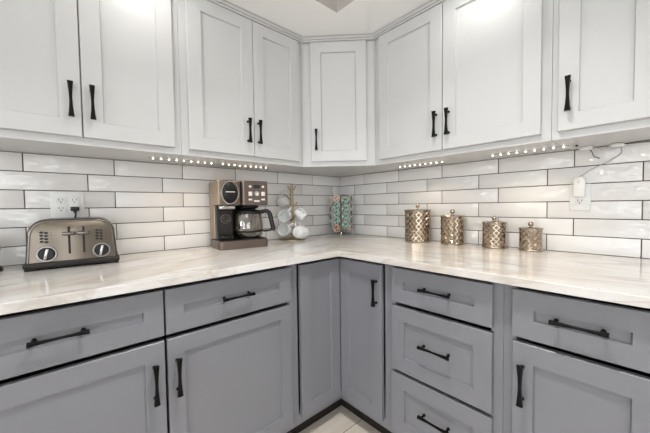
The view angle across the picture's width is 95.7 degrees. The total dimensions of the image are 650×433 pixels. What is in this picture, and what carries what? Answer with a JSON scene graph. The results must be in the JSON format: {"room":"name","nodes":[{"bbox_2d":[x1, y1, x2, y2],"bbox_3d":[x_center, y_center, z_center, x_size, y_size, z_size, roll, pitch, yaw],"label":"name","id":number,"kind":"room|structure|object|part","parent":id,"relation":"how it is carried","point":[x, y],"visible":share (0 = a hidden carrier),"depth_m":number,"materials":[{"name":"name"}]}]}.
{"room":"kitchen","nodes":[
{"label":"kitchen","id":0,"kind":"room"},
{"bbox_2d":[8,151,332,176],"bbox_3d":[-2.149,-0.107,0.511,6.210,2.520,0.100,-3,3,-42],"label":"wall","id":1,"kind":"structure","parent":0,"point":[8,151],"depth_m":1.54,"materials":[{"name":"paint"}]},
{"bbox_2d":[0,0,180,162],"bbox_3d":[-1.000,-0.646,1.190,0.685,0.755,0.379,-3,3,-42],"label":"upper cabinet","id":2,"kind":"object","parent":1,"relation":"attached to","point":[79,78],"visible":1,"depth_m":1.11,"materials":[{"name":"white paint"}]},
{"bbox_3d":[-1.026,-0.639,0.979,0.188,0.575,0.008,-3,3,-42],"label":"panel","id":3,"kind":"part","parent":2,"relation":"part of","materials":[{"name":"white paint"}]},
{"bbox_3d":[-1.023,-0.639,0.975,0.314,0.701,0.020,-3,3,-42],"label":"door","id":4,"kind":"part","parent":2,"relation":"part of","materials":[{"name":"white paint"}]},
{"bbox_3d":[-0.906,-0.418,1.048,0.017,0.123,0.034,-3,3,-42],"label":"handle","id":5,"kind":"part","parent":2,"relation":"part of","materials":[{"name":"black metal"}]},
{"bbox_3d":[-0.861,-0.420,1.089,0.017,0.123,0.034,-3,3,-42],"label":"handle","id":6,"kind":"part","parent":2,"relation":"part of","materials":[{"name":"black metal"}]},
{"bbox_3d":[-0.786,-0.650,1.187,0.313,0.701,0.020,-3,3,-42],"label":"door","id":7,"kind":"part","parent":2,"relation":"part of","materials":[{"name":"white paint"}]},
{"bbox_3d":[-0.789,-0.650,1.190,0.185,0.575,0.008,-3,3,-42],"label":"panel","id":8,"kind":"part","parent":2,"relation":"part of","materials":[{"name":"white paint"}]},
{"bbox_2d":[0,151,339,266],"bbox_3d":[-0.642,-0.060,1.785,2.050,0.469,0.010,-3,3,-42],"label":"tile backsplash","id":9,"kind":"structure","parent":1,"relation":"attached to","point":[150,207],"depth_m":1.51,"materials":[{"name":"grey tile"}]},
{"bbox_2d":[50,192,84,217],"bbox_3d":[-1.152,-0.052,1.318,0.115,0.116,0.010,-3,3,-42],"label":"wall outlet","id":10,"kind":"object","parent":9,"relation":"attached to","point":[60,202],"visible":0.94,"depth_m":1.31,"materials":[{"name":"white plastic"}]},
{"bbox_2d":[56,197,65,212],"bbox_3d":[-1.168,-0.051,1.301,0.033,0.068,0.003,-3,3,-42],"label":"receptacle","id":11,"kind":"object","parent":10,"relation":"attached to","point":[60,201],"depth_m":1.30,"materials":[{"name":"white plastic"}]},
{"bbox_2d":[69,197,79,211],"bbox_3d":[-1.133,-0.053,1.331,0.033,0.067,0.003,-3,3,-42],"label":"receptacle","id":12,"kind":"object","parent":10,"relation":"attached to","point":[73,201],"depth_m":1.33,"materials":[{"name":"white plastic"}]},
{"bbox_2d":[148,0,302,171],"bbox_3d":[-0.525,-0.664,1.614,0.791,0.762,0.379,-3,3,-42],"label":"upper cabinet","id":13,"kind":"object","parent":1,"relation":"attached to","point":[240,70],"depth_m":1.49,"materials":[{"name":"white paint"}]},
{"bbox_3d":[-0.707,-0.279,1.476,0.310,0.007,0.007,-3,3,-41],"label":"led strip","id":14,"kind":"part","parent":13,"relation":"part of","materials":[{"name":"white plastic"}]},
{"bbox_3d":[-0.503,-0.663,1.439,0.324,0.701,0.020,-3,3,-42],"label":"door","id":15,"kind":"part","parent":13,"relation":"part of","materials":[{"name":"white paint"}]},
{"bbox_3d":[-0.506,-0.663,1.443,0.192,0.575,0.008,-3,3,-42],"label":"panel","id":16,"kind":"part","parent":13,"relation":"part of","materials":[{"name":"white paint"}]},
{"bbox_3d":[-0.458,-0.290,1.693,0.300,0.007,0.007,-3,3,-41],"label":"led strip","id":17,"kind":"part","parent":13,"relation":"part of","materials":[{"name":"white plastic"}]},
{"bbox_3d":[-0.388,-0.441,1.511,0.017,0.123,0.034,-3,3,-42],"label":"handle","id":18,"kind":"part","parent":13,"relation":"part of","materials":[{"name":"black metal"}]},
{"bbox_3d":[-0.389,-1.032,1.519,0.688,0.025,0.039,-3,3,-42],"label":"crown molding","id":19,"kind":"part","parent":13,"relation":"part of","materials":[{"name":"white paint"}]},
{"bbox_3d":[-0.343,-0.443,1.551,0.017,0.123,0.034,-3,3,-42],"label":"handle","id":20,"kind":"part","parent":13,"relation":"part of","materials":[{"name":"black metal"}]},
{"bbox_3d":[-0.269,-0.673,1.648,0.298,0.701,0.020,-3,3,-42],"label":"door","id":21,"kind":"part","parent":13,"relation":"part of","materials":[{"name":"white paint"}]},
{"bbox_3d":[-0.272,-0.673,1.651,0.171,0.575,0.008,-3,3,-42],"label":"panel","id":22,"kind":"part","parent":13,"relation":"part of","materials":[{"name":"white paint"}]},
{"bbox_2d":[276,33,403,176],"bbox_3d":[0.091,-0.690,1.982,0.651,0.755,0.651,-3,3,-42],"label":"upper cabinet","id":23,"kind":"object","parent":1,"relation":"attached to","point":[338,71],"visible":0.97,"depth_m":1.75,"materials":[{"name":"white paint"}]},
{"bbox_3d":[-0.051,-0.454,1.743,0.017,0.123,0.034,-1,2,3],"label":"handle","id":24,"kind":"part","parent":23,"relation":"part of","materials":[{"name":"black metal"}]},
{"bbox_3d":[0.073,-1.046,1.732,0.438,0.025,0.039,-1,2,3],"label":"crown molding","id":25,"kind":"part","parent":23,"relation":"part of","materials":[{"name":"white paint"}]},
{"bbox_3d":[0.080,-0.682,1.754,0.330,0.701,0.020,-1,2,3],"label":"door","id":26,"kind":"part","parent":23,"relation":"part of","materials":[{"name":"white paint"}]},
{"bbox_3d":[0.081,-0.682,1.758,0.202,0.573,0.008,-1,2,3],"label":"panel","id":27,"kind":"part","parent":23,"relation":"part of","materials":[{"name":"white paint"}]},
{"bbox_2d":[226,0,429,36],"bbox_3d":[-0.133,-1.117,-1.876,6.110,0.383,6.110,-3,3,-42],"label":"ceiling","id":28,"kind":"structure","parent":0,"point":[301,17],"depth_m":1.52,"materials":[{"name":"paint"}]},
{"bbox_2d":[299,405,380,432],"bbox_3d":[-0.097,1.247,-1.719,6.210,0.080,6.210,-3,3,-42],"label":"floor","id":29,"kind":"structure","parent":0,"point":[340,420],"depth_m":1.54,"materials":[{"name":"beige tile"}]},
{"bbox_2d":[0,264,295,432],"bbox_3d":[-0.742,0.666,1.239,1.084,0.885,0.689,-3,3,-42],"label":"base cabinet","id":30,"kind":"object","parent":29,"relation":"on","point":[213,355],"visible":0.96,"depth_m":1.00,"materials":[{"name":"grey paint"}]},
{"bbox_3d":[-0.726,0.329,0.805,0.127,0.012,0.034,-3,3,-42],"label":"handle","id":31,"kind":"part","parent":30,"relation":"part of","materials":[{"name":"black metal"}]},
{"bbox_3d":[-0.744,0.334,0.832,0.390,0.027,0.008,-3,3,-42],"label":"panel","id":32,"kind":"part","parent":30,"relation":"part of","materials":[{"name":"grey paint"}]},
{"bbox_3d":[-0.739,0.709,0.845,0.390,0.435,0.008,-3,3,-42],"label":"panel","id":33,"kind":"part","parent":30,"relation":"part of","materials":[{"name":"grey paint"}]},
{"bbox_3d":[-0.741,0.334,0.828,0.512,0.155,0.020,-3,3,-42],"label":"drawer","id":34,"kind":"part","parent":30,"relation":"part of","materials":[{"name":"grey paint"}]},
{"bbox_3d":[-0.736,0.709,0.842,0.512,0.561,0.020,-3,3,-42],"label":"door","id":35,"kind":"part","parent":30,"relation":"part of","materials":[{"name":"grey paint"}]},
{"bbox_3d":[-0.554,0.552,0.965,0.017,0.128,0.034,-3,3,-42],"label":"handle","id":36,"kind":"part","parent":30,"relation":"part of","materials":[{"name":"black metal"}]},
{"bbox_3d":[-0.501,0.550,1.011,0.017,0.128,0.034,-3,3,-42],"label":"handle","id":37,"kind":"part","parent":30,"relation":"part of","materials":[{"name":"black metal"}]},
{"bbox_3d":[-0.353,0.317,1.174,0.516,0.155,0.020,-3,3,-42],"label":"drawer","id":38,"kind":"part","parent":30,"relation":"part of","materials":[{"name":"grey paint"}]},
{"bbox_3d":[-0.348,0.691,1.188,0.513,0.561,0.020,-3,3,-42],"label":"door","id":39,"kind":"part","parent":30,"relation":"part of","materials":[{"name":"grey paint"}]},
{"bbox_3d":[-0.356,0.317,1.178,0.393,0.027,0.008,-3,3,-42],"label":"panel","id":40,"kind":"part","parent":30,"relation":"part of","materials":[{"name":"grey paint"}]},
{"bbox_3d":[-0.351,0.691,1.191,0.397,0.445,0.008,-3,3,-42],"label":"panel","id":41,"kind":"part","parent":30,"relation":"part of","materials":[{"name":"grey paint"}]},
{"bbox_3d":[-0.338,0.312,1.151,0.127,0.012,0.034,-3,3,-42],"label":"handle","id":42,"kind":"part","parent":30,"relation":"part of","materials":[{"name":"black metal"}]},
{"bbox_2d":[289,256,391,432],"bbox_3d":[0.101,0.634,1.814,0.939,0.885,0.950,-3,3,-42],"label":"base cabinet","id":43,"kind":"object","parent":29,"relation":"on","point":[341,304],"visible":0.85,"depth_m":1.46,"materials":[{"name":"grey paint"}]},
{"bbox_3d":[-0.021,0.590,1.478,0.255,0.734,0.020,-3,3,-42],"label":"door","id":44,"kind":"part","parent":43,"relation":"part of","materials":[{"name":"grey paint"}]},
{"bbox_3d":[-0.024,0.593,1.481,0.129,0.606,0.008,-3,3,-42],"label":"panel","id":45,"kind":"part","parent":43,"relation":"part of","materials":[{"name":"grey paint"}]},
{"bbox_2d":[0,233,649,314],"bbox_3d":[-0.019,0.203,1.101,2.050,0.028,1.850,-3,3,-42],"label":"countertop","id":46,"kind":"structure","parent":43,"relation":"on","point":[615,279],"depth_m":1.09,"materials":[{"name":"stone"}]},
{"bbox_2d":[22,207,119,271],"bbox_3d":[-1.049,0.078,1.236,0.292,0.240,0.256,-2,3,-37],"label":"toaster","id":47,"kind":"object","parent":46,"relation":"on","point":[50,242],"visible":1,"depth_m":1.15,"materials":[{"name":"metal"}]},
{"bbox_3d":[-0.991,0.066,1.137,0.038,0.013,0.028,-2,3,-37],"label":"lever","id":48,"kind":"part","parent":47,"relation":"part of","materials":[{"name":"metal"}]},
{"bbox_3d":[-0.992,0.094,1.162,0.257,0.151,0.009,-2,3,-37],"label":"panel","id":49,"kind":"part","parent":47,"relation":"part of","materials":[{"name":"metal"}]},
{"bbox_3d":[-0.956,0.064,1.164,0.038,0.013,0.028,-2,3,-37],"label":"lever","id":50,"kind":"part","parent":47,"relation":"part of","materials":[{"name":"metal"}]},
{"bbox_2d":[209,180,267,249],"bbox_3d":[-0.497,-0.015,1.700,0.279,0.377,0.226,-2,3,-34],"label":"coffee maker","id":51,"kind":"object","parent":46,"relation":"on","point":[226,197],"visible":0.99,"depth_m":1.63,"materials":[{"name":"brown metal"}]},
{"bbox_3d":[-0.546,0.034,1.619,0.065,0.127,0.004,-2,3,-34],"label":"bay panel","id":52,"kind":"part","parent":51,"relation":"part of","materials":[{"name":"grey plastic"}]},
{"bbox_3d":[-0.536,-0.050,1.601,0.081,0.020,0.044,-2,3,-34],"label":"brew spout","id":53,"kind":"part","parent":51,"relation":"part of","materials":[{"name":"silver metal"}]},
{"bbox_2d":[221,235,233,239],"bbox_3d":[-0.535,0.115,1.615,0.070,0.024,0.026,-2,3,-34],"label":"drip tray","id":54,"kind":"object","parent":51,"relation":"on","point":[223,237],"depth_m":1.61,"materials":[{"name":"black plastic"}]},
{"bbox_3d":[-0.505,-0.127,1.566,0.099,0.129,0.009,-2,3,-34],"label":"brew door","id":55,"kind":"part","parent":51,"relation":"part of","materials":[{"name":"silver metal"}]},
{"bbox_3d":[-0.514,-0.131,1.694,0.006,0.123,0.188,-2,3,-34],"label":"seam panel","id":56,"kind":"part","parent":51,"relation":"part of","materials":[{"name":"black plastic"}]},
{"bbox_2d":[239,205,257,208],"bbox_3d":[-0.444,-0.056,1.715,0.113,0.019,0.104,-2,3,-34],"label":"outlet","id":57,"kind":"object","parent":51,"relation":"attached to","point":[240,206],"depth_m":1.67,"materials":[{"name":"black plastic"}]},
{"bbox_2d":[233,209,274,237],"bbox_3d":[-0.423,0.037,1.738,0.234,0.161,0.164,-2,3,-34],"label":"coffee carafe","id":58,"kind":"object","parent":51,"relation":"on","point":[270,216],"visible":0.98,"depth_m":1.71,"materials":[{"name":"clear glass"}]},
{"bbox_3d":[-0.450,-0.028,1.719,0.152,0.023,0.145,-2,3,-34],"label":"lid","id":59,"kind":"part","parent":58,"relation":"part of","materials":[{"name":"black plastic"}]},
{"bbox_2d":[233,215,262,237],"bbox_3d":[-0.449,0.048,1.722,0.171,0.141,0.163,-2,3,-34],"label":"glass bowl","id":60,"kind":"object","parent":58,"relation":"on","point":[238,230],"depth_m":1.69,"materials":[{"name":"clear glass"}]},
{"bbox_3d":[-0.340,0.022,1.748,0.086,0.136,0.026,-1,2,-10],"label":"handle","id":61,"kind":"part","parent":58,"relation":"part of","materials":[{"name":"black plastic"}]},
{"bbox_2d":[280,184,303,240],"bbox_3d":[-0.227,-0.034,2.030,0.172,0.384,0.172,-3,3,-42],"label":"mug tree","id":62,"kind":"object","parent":46,"relation":"on","point":[292,238],"visible":0.9,"depth_m":2.02,"materials":[{"name":"gold metal"}]},
{"bbox_2d":[277,192,289,206],"bbox_3d":[-0.285,-0.118,2.056,0.078,0.105,0.072,0,2,24],"label":"mug","id":63,"kind":"object","parent":62,"relation":"hanging from","point":[282,201],"visible":0.9,"depth_m":2.03,"materials":[{"name":"white ceramic"}]},
{"bbox_2d":[278,207,291,221],"bbox_3d":[-0.261,-0.014,1.973,0.086,0.100,0.085,0,2,10],"label":"mug","id":64,"kind":"object","parent":62,"relation":"hanging from","point":[284,215],"visible":1,"depth_m":1.98,"materials":[{"name":"white ceramic"}]},
{"bbox_2d":[277,223,293,235],"bbox_3d":[-0.256,0.087,1.978,0.100,0.088,0.090,0,2,18],"label":"mug","id":65,"kind":"object","parent":62,"relation":"hanging from","point":[283,229],"visible":1,"depth_m":1.98,"materials":[{"name":"white ceramic"}]},
{"bbox_2d":[292,222,308,238],"bbox_3d":[-0.169,0.096,1.978,0.090,0.118,0.088,1,2,32],"label":"mug","id":66,"kind":"object","parent":62,"relation":"hanging from","point":[299,232],"visible":1,"depth_m":1.95,"materials":[{"name":"white ceramic"}]},
{"bbox_2d":[294,207,307,221],"bbox_3d":[-0.167,-0.014,2.041,0.099,0.100,0.088,0,2,22],"label":"mug","id":67,"kind":"object","parent":62,"relation":"hanging from","point":[300,213],"visible":1,"depth_m":2.01,"materials":[{"name":"white ceramic"}]},
{"bbox_2d":[333,194,348,235],"bbox_3d":[0.124,-0.015,2.300,0.124,0.318,0.124,-3,3,-42],"label":"pod carousel","id":68,"kind":"object","parent":46,"relation":"on","point":[340,233],"visible":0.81,"depth_m":2.29,"materials":[{"name":"silver metal"}]},
{"bbox_2d":[329,213,334,219],"bbox_3d":[0.060,0.002,2.274,0.037,0.056,0.056,-2,2,-22],"label":"pod","id":69,"kind":"object","parent":68,"relation":"in","point":[331,216],"visible":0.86,"depth_m":2.26,"materials":[{"name":"white plastic"}]},
{"bbox_2d":[329,197,334,203],"bbox_3d":[0.058,-0.121,2.270,0.037,0.056,0.056,-2,2,-22],"label":"pod","id":70,"kind":"object","parent":68,"relation":"in","point":[331,201],"visible":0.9,"depth_m":2.26,"materials":[{"name":"white plastic"}]},
{"bbox_2d":[333,202,339,209],"bbox_3d":[0.093,-0.081,2.234,0.056,0.056,0.037,0,2,25],"label":"pod","id":71,"kind":"object","parent":68,"relation":"in","point":[336,205],"visible":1,"depth_m":2.22,"materials":[{"name":"teal plastic"}]},
{"bbox_2d":[333,195,339,201],"bbox_3d":[0.093,-0.138,2.232,0.056,0.056,0.037,0,2,25],"label":"pod","id":72,"kind":"object","parent":68,"relation":"in","point":[336,198],"visible":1,"depth_m":2.21,"materials":[{"name":"orange plastic"}]},
{"bbox_2d":[333,225,340,231],"bbox_3d":[0.096,0.088,2.240,0.056,0.056,0.037,0,2,25],"label":"pod","id":73,"kind":"object","parent":68,"relation":"in","point":[336,228],"visible":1,"depth_m":2.22,"materials":[{"name":"orange plastic"}]},
{"bbox_2d":[333,217,340,223],"bbox_3d":[0.095,0.032,2.238,0.056,0.056,0.037,0,2,25],"label":"pod","id":74,"kind":"object","parent":68,"relation":"in","point":[336,220],"visible":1,"depth_m":2.22,"materials":[{"name":"teal plastic"}]},
{"bbox_2d":[333,210,340,216],"bbox_3d":[0.094,-0.025,2.236,0.056,0.056,0.037,0,2,25],"label":"pod","id":75,"kind":"object","parent":68,"relation":"in","point":[336,213],"visible":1,"depth_m":2.22,"materials":[{"name":"teal plastic"}]},
{"bbox_2d":[341,205,347,211],"bbox_3d":[0.146,-0.059,2.232,0.056,0.056,0.037,-1,2,-19],"label":"pod","id":76,"kind":"object","parent":68,"relation":"in","point":[344,208],"visible":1,"depth_m":2.21,"materials":[{"name":"teal plastic"}]},
{"bbox_2d":[341,197,347,203],"bbox_3d":[0.145,-0.121,2.230,0.056,0.056,0.037,-1,2,-19],"label":"pod","id":77,"kind":"object","parent":68,"relation":"in","point":[344,200],"visible":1,"depth_m":2.21,"materials":[{"name":"teal plastic"}]},
{"bbox_2d":[341,221,348,228],"bbox_3d":[0.147,0.064,2.237,0.056,0.056,0.037,-1,2,-19],"label":"pod","id":78,"kind":"object","parent":68,"relation":"in","point":[344,224],"visible":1,"depth_m":2.22,"materials":[{"name":"teal plastic"}]},
{"bbox_3d":[0.153,0.064,2.220,0.051,0.051,0.001,-26,10,-16],"label":"lid","id":79,"kind":"part","parent":78,"relation":"part of","materials":[{"name":"green plastic"}]},
{"bbox_2d":[341,213,348,220],"bbox_3d":[0.147,0.002,2.234,0.056,0.056,0.037,-1,2,-19],"label":"pod","id":80,"kind":"object","parent":68,"relation":"in","point":[344,216],"visible":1,"depth_m":2.22,"materials":[{"name":"teal plastic"}]},
{"bbox_3d":[0.152,0.003,2.217,0.051,0.051,0.001,-26,10,-16],"label":"lid","id":81,"kind":"part","parent":80,"relation":"part of","materials":[{"name":"green plastic"}]},
{"bbox_2d":[346,224,352,230],"bbox_3d":[0.186,0.086,2.270,0.037,0.056,0.056,0,2,28],"label":"pod","id":82,"kind":"object","parent":68,"relation":"in","point":[350,227],"visible":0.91,"depth_m":2.25,"materials":[{"name":"white plastic"}]},
{"bbox_2d":[346,217,352,223],"bbox_3d":[0.186,0.030,2.268,0.037,0.056,0.056,0,2,28],"label":"pod","id":83,"kind":"object","parent":68,"relation":"in","point":[349,220],"visible":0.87,"depth_m":2.25,"materials":[{"name":"white plastic"}]},
{"bbox_2d":[346,210,352,215],"bbox_3d":[0.185,-0.027,2.266,0.037,0.056,0.056,0,2,28],"label":"pod","id":84,"kind":"object","parent":68,"relation":"in","point":[349,212],"visible":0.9,"depth_m":2.25,"materials":[{"name":"white plastic"}]},
{"bbox_2d":[346,202,352,208],"bbox_3d":[0.184,-0.083,2.264,0.037,0.056,0.056,0,2,28],"label":"pod","id":85,"kind":"object","parent":68,"relation":"in","point":[349,205],"visible":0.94,"depth_m":2.25,"materials":[{"name":"white plastic"}]},
{"bbox_2d":[404,204,430,242],"bbox_3d":[0.575,0.038,1.827,0.163,0.233,0.163,-3,3,-42],"label":"canister","id":86,"kind":"object","parent":46,"relation":"on","point":[417,221],"visible":1,"depth_m":1.76,"materials":[{"name":"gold metal"}]},
{"bbox_3d":[0.574,-0.041,1.824,0.163,0.012,0.163,-3,3,-42],"label":"lid","id":87,"kind":"part","parent":86,"relation":"part of","materials":[{"name":"beige metal"}]},
{"bbox_2d":[440,209,464,245],"bbox_3d":[0.727,0.058,1.679,0.133,0.200,0.133,-3,3,-42],"label":"canister","id":88,"kind":"object","parent":46,"relation":"on","point":[452,226],"visible":1,"depth_m":1.63,"materials":[{"name":"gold metal"}]},
{"bbox_3d":[0.727,-0.005,1.677,0.133,0.012,0.133,-3,3,-42],"label":"lid","id":89,"kind":"part","parent":88,"relation":"part of","materials":[{"name":"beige metal"}]},
{"bbox_2d":[482,216,506,248],"bbox_3d":[0.877,0.079,1.526,0.114,0.166,0.114,-3,3,-42],"label":"canister","id":90,"kind":"object","parent":46,"relation":"on","point":[493,232],"visible":1,"depth_m":1.48,"materials":[{"name":"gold metal"}]},
{"bbox_3d":[0.876,0.029,1.524,0.114,0.012,0.114,-3,3,-42],"label":"lid","id":91,"kind":"part","parent":90,"relation":"part of","materials":[{"name":"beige metal"}]},
{"bbox_2d":[519,222,543,251],"bbox_3d":[0.988,0.094,1.413,0.099,0.140,0.099,-3,3,-42],"label":"canister","id":92,"kind":"object","parent":46,"relation":"on","point":[530,238],"visible":1,"depth_m":1.38,"materials":[{"name":"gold metal"}]},
{"bbox_3d":[0.988,0.055,1.412,0.099,0.012,0.099,-3,3,-42],"label":"lid","id":93,"kind":"part","parent":92,"relation":"part of","materials":[{"name":"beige metal"}]},
{"bbox_3d":[0.181,0.591,1.466,0.008,0.606,0.139,-3,3,-42],"label":"panel","id":94,"kind":"part","parent":43,"relation":"part of","materials":[{"name":"grey paint"}]},
{"bbox_3d":[0.178,0.588,1.462,0.020,0.734,0.266,-3,3,-42],"label":"door","id":95,"kind":"part","parent":43,"relation":"part of","materials":[{"name":"grey paint"}]},
{"bbox_3d":[0.226,0.351,1.356,0.034,0.123,0.017,-3,3,-42],"label":"handle","id":96,"kind":"part","parent":43,"relation":"part of","materials":[{"name":"black metal"}]},
{"bbox_2d":[389,265,503,432],"bbox_3d":[0.667,0.642,1.369,0.689,0.885,0.467,-3,3,-42],"label":"base cabinet","id":97,"kind":"object","parent":29,"relation":"on","point":[446,332],"visible":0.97,"depth_m":1.14,"materials":[{"name":"grey paint"}]},
{"bbox_3d":[0.427,0.815,1.155,0.034,0.012,0.127,-3,3,-42],"label":"handle","id":98,"kind":"part","parent":97,"relation":"part of","materials":[{"name":"black metal"}]},
{"bbox_3d":[0.423,0.527,1.145,0.034,0.012,0.127,-3,3,-42],"label":"handle","id":99,"kind":"part","parent":97,"relation":"part of","materials":[{"name":"black metal"}]},
{"bbox_3d":[0.421,0.295,1.135,0.034,0.012,0.127,-3,3,-42],"label":"handle","id":100,"kind":"part","parent":97,"relation":"part of","materials":[{"name":"black metal"}]},
{"bbox_3d":[0.448,0.829,1.179,0.008,0.140,0.283,-3,3,-42],"label":"panel","id":101,"kind":"part","parent":97,"relation":"part of","materials":[{"name":"grey paint"}]},
{"bbox_3d":[0.444,0.536,1.168,0.008,0.155,0.283,-3,3,-42],"label":"panel","id":102,"kind":"part","parent":97,"relation":"part of","materials":[{"name":"grey paint"}]},
{"bbox_3d":[0.441,0.302,1.160,0.008,0.028,0.287,-3,3,-42],"label":"panel","id":103,"kind":"part","parent":97,"relation":"part of","materials":[{"name":"grey paint"}]},
{"bbox_3d":[0.445,0.829,1.176,0.020,0.270,0.409,-3,3,-42],"label":"drawer","id":104,"kind":"part","parent":97,"relation":"part of","materials":[{"name":"grey paint"}]},
{"bbox_3d":[0.441,0.536,1.165,0.020,0.285,0.409,-3,3,-42],"label":"drawer","id":105,"kind":"part","parent":97,"relation":"part of","materials":[{"name":"grey paint"}]},
{"bbox_3d":[0.438,0.302,1.157,0.020,0.150,0.409,-3,3,-42],"label":"drawer","id":106,"kind":"part","parent":97,"relation":"part of","materials":[{"name":"grey paint"}]},
{"bbox_2d":[503,284,649,432],"bbox_3d":[0.952,0.650,1.050,0.689,0.885,0.388,-3,3,-42],"label":"base cabinet","id":107,"kind":"object","parent":29,"relation":"on","point":[573,364],"visible":0.96,"depth_m":0.85,"materials":[{"name":"grey paint"}]},
{"bbox_3d":[0.617,0.531,0.927,0.034,0.128,0.017,-3,3,-42],"label":"handle","id":108,"kind":"part","parent":107,"relation":"part of","materials":[{"name":"black metal"}]},
{"bbox_3d":[0.704,0.309,0.819,0.034,0.012,0.127,-3,3,-42],"label":"handle","id":109,"kind":"part","parent":107,"relation":"part of","materials":[{"name":"black metal"}]},
{"bbox_3d":[0.723,0.312,0.838,0.020,0.153,0.330,-3,3,-42],"label":"drawer","id":110,"kind":"part","parent":107,"relation":"part of","materials":[{"name":"grey paint"}]},
{"bbox_3d":[0.729,0.687,0.850,0.020,0.565,0.328,-3,3,-42],"label":"door","id":111,"kind":"part","parent":107,"relation":"part of","materials":[{"name":"grey paint"}]},
{"bbox_3d":[0.732,0.687,0.853,0.008,0.435,0.208,-3,3,-42],"label":"panel","id":112,"kind":"part","parent":107,"relation":"part of","materials":[{"name":"grey paint"}]},
{"bbox_3d":[0.726,0.312,0.841,0.008,0.029,0.206,-3,3,-42],"label":"panel","id":113,"kind":"part","parent":107,"relation":"part of","materials":[{"name":"grey paint"}]},
{"bbox_2d":[344,141,645,176],"bbox_3d":[2.197,-0.155,0.229,0.100,2.520,6.110,-3,3,-42],"label":"wall","id":114,"kind":"structure","parent":0,"point":[644,141],"depth_m":1.57,"materials":[{"name":"paint"}]},
{"bbox_2d":[373,0,568,168],"bbox_3d":[0.692,-0.677,1.514,0.379,0.762,0.878,-3,3,-42],"label":"upper cabinet","id":115,"kind":"object","parent":114,"relation":"attached to","point":[457,81],"depth_m":1.36,"materials":[{"name":"white paint"}]},
{"bbox_3d":[0.448,-0.680,1.575,0.008,0.575,0.251,-3,3,-42],"label":"panel","id":116,"kind":"part","parent":115,"relation":"part of","materials":[{"name":"white paint"}]},
{"bbox_3d":[0.562,-1.040,1.408,0.039,0.025,0.850,-3,3,-42],"label":"crown molding","id":117,"kind":"part","parent":115,"relation":"part of","materials":[{"name":"white paint"}]},
{"bbox_3d":[0.445,-0.680,1.572,0.020,0.701,0.382,-3,3,-42],"label":"door","id":118,"kind":"part","parent":115,"relation":"part of","materials":[{"name":"white paint"}]},
{"bbox_3d":[0.558,-0.305,1.729,0.007,0.007,0.307,-3,3,-42],"label":"led strip","id":119,"kind":"part","parent":115,"relation":"part of","materials":[{"name":"white plastic"}]},
{"bbox_3d":[0.536,-0.451,1.441,0.034,0.123,0.017,-3,3,-42],"label":"handle","id":120,"kind":"part","parent":115,"relation":"part of","materials":[{"name":"black metal"}]},
{"bbox_3d":[0.578,-0.450,1.394,0.034,0.123,0.017,-3,3,-42],"label":"handle","id":121,"kind":"part","parent":115,"relation":"part of","materials":[{"name":"black metal"}]},
{"bbox_3d":[0.709,-0.673,1.284,0.008,0.575,0.267,-3,3,-42],"label":"panel","id":122,"kind":"part","parent":115,"relation":"part of","materials":[{"name":"white paint"}]},
{"bbox_3d":[0.705,-0.673,1.280,0.020,0.701,0.393,-3,3,-42],"label":"door","id":123,"kind":"part","parent":115,"relation":"part of","materials":[{"name":"white paint"}]},
{"bbox_3d":[0.911,-0.296,1.337,0.007,0.007,0.308,-3,3,-42],"label":"led strip","id":124,"kind":"part","parent":115,"relation":"part of","materials":[{"name":"white plastic"}]},
{"bbox_2d":[340,141,649,258],"bbox_3d":[0.745,-0.078,1.776,0.010,0.469,1.849,-3,3,-42],"label":"tile backsplash","id":125,"kind":"structure","parent":114,"relation":"attached to","point":[519,190],"depth_m":1.45,"materials":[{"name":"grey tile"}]},
{"bbox_2d":[569,184,590,210],"bbox_3d":[1.142,-0.086,1.319,0.010,0.118,0.072,-3,3,-42],"label":"wall outlet","id":126,"kind":"object","parent":125,"relation":"attached to","point":[576,203],"visible":0.64,"depth_m":1.31,"materials":[{"name":"white plastic"}]},
{"bbox_2d":[575,197,584,204],"bbox_3d":[1.140,-0.086,1.317,0.003,0.067,0.033,-3,3,-42],"label":"receptacle","id":127,"kind":"object","parent":126,"relation":"attached to","point":[578,200],"depth_m":1.32,"materials":[{"name":"white plastic"}]},
{"bbox_2d":[573,147,621,196],"bbox_3d":[1.168,-0.189,1.265,0.153,0.204,0.030,1,3,42],"label":"power adapter","id":128,"kind":"object","parent":126,"relation":"attached to","point":[579,183],"visible":1,"depth_m":1.29,"materials":[{"name":"white plastic"}]},
{"bbox_2d":[552,0,649,149],"bbox_3d":[1.070,-0.670,1.090,0.379,0.755,0.313,-3,3,-42],"label":"upper cabinet","id":129,"kind":"object","parent":114,"relation":"attached to","point":[601,81],"visible":1,"depth_m":1.02,"materials":[{"name":"white paint"}]},
{"bbox_3d":[0.876,-0.442,1.060,0.034,0.123,0.017,-3,3,-42],"label":"handle","id":130,"kind":"part","parent":129,"relation":"part of","materials":[{"name":"black metal"}]},
{"bbox_2d":[565,146,599,158],"bbox_3d":[1.093,-0.273,1.257,0.178,0.051,0.043,-1,2,0],"label":"connector","id":131,"kind":"object","parent":129,"relation":"attached to","point":[583,148],"visible":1,"depth_m":1.25,"materials":[{"name":"white plastic"}]},
{"bbox_3d":[0.960,-0.666,1.002,0.008,0.575,0.132,-3,3,-42],"label":"panel","id":132,"kind":"part","parent":129,"relation":"part of","materials":[{"name":"white paint"}]},
{"bbox_2d":[594,140,648,149],"bbox_3d":[1.213,-0.288,1.170,0.028,0.018,0.209,-3,3,-42],"label":"connector","id":133,"kind":"object","parent":129,"relation":"attached to","point":[614,145],"visible":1,"depth_m":1.19,"materials":[{"name":"white plastic"}]}
]}

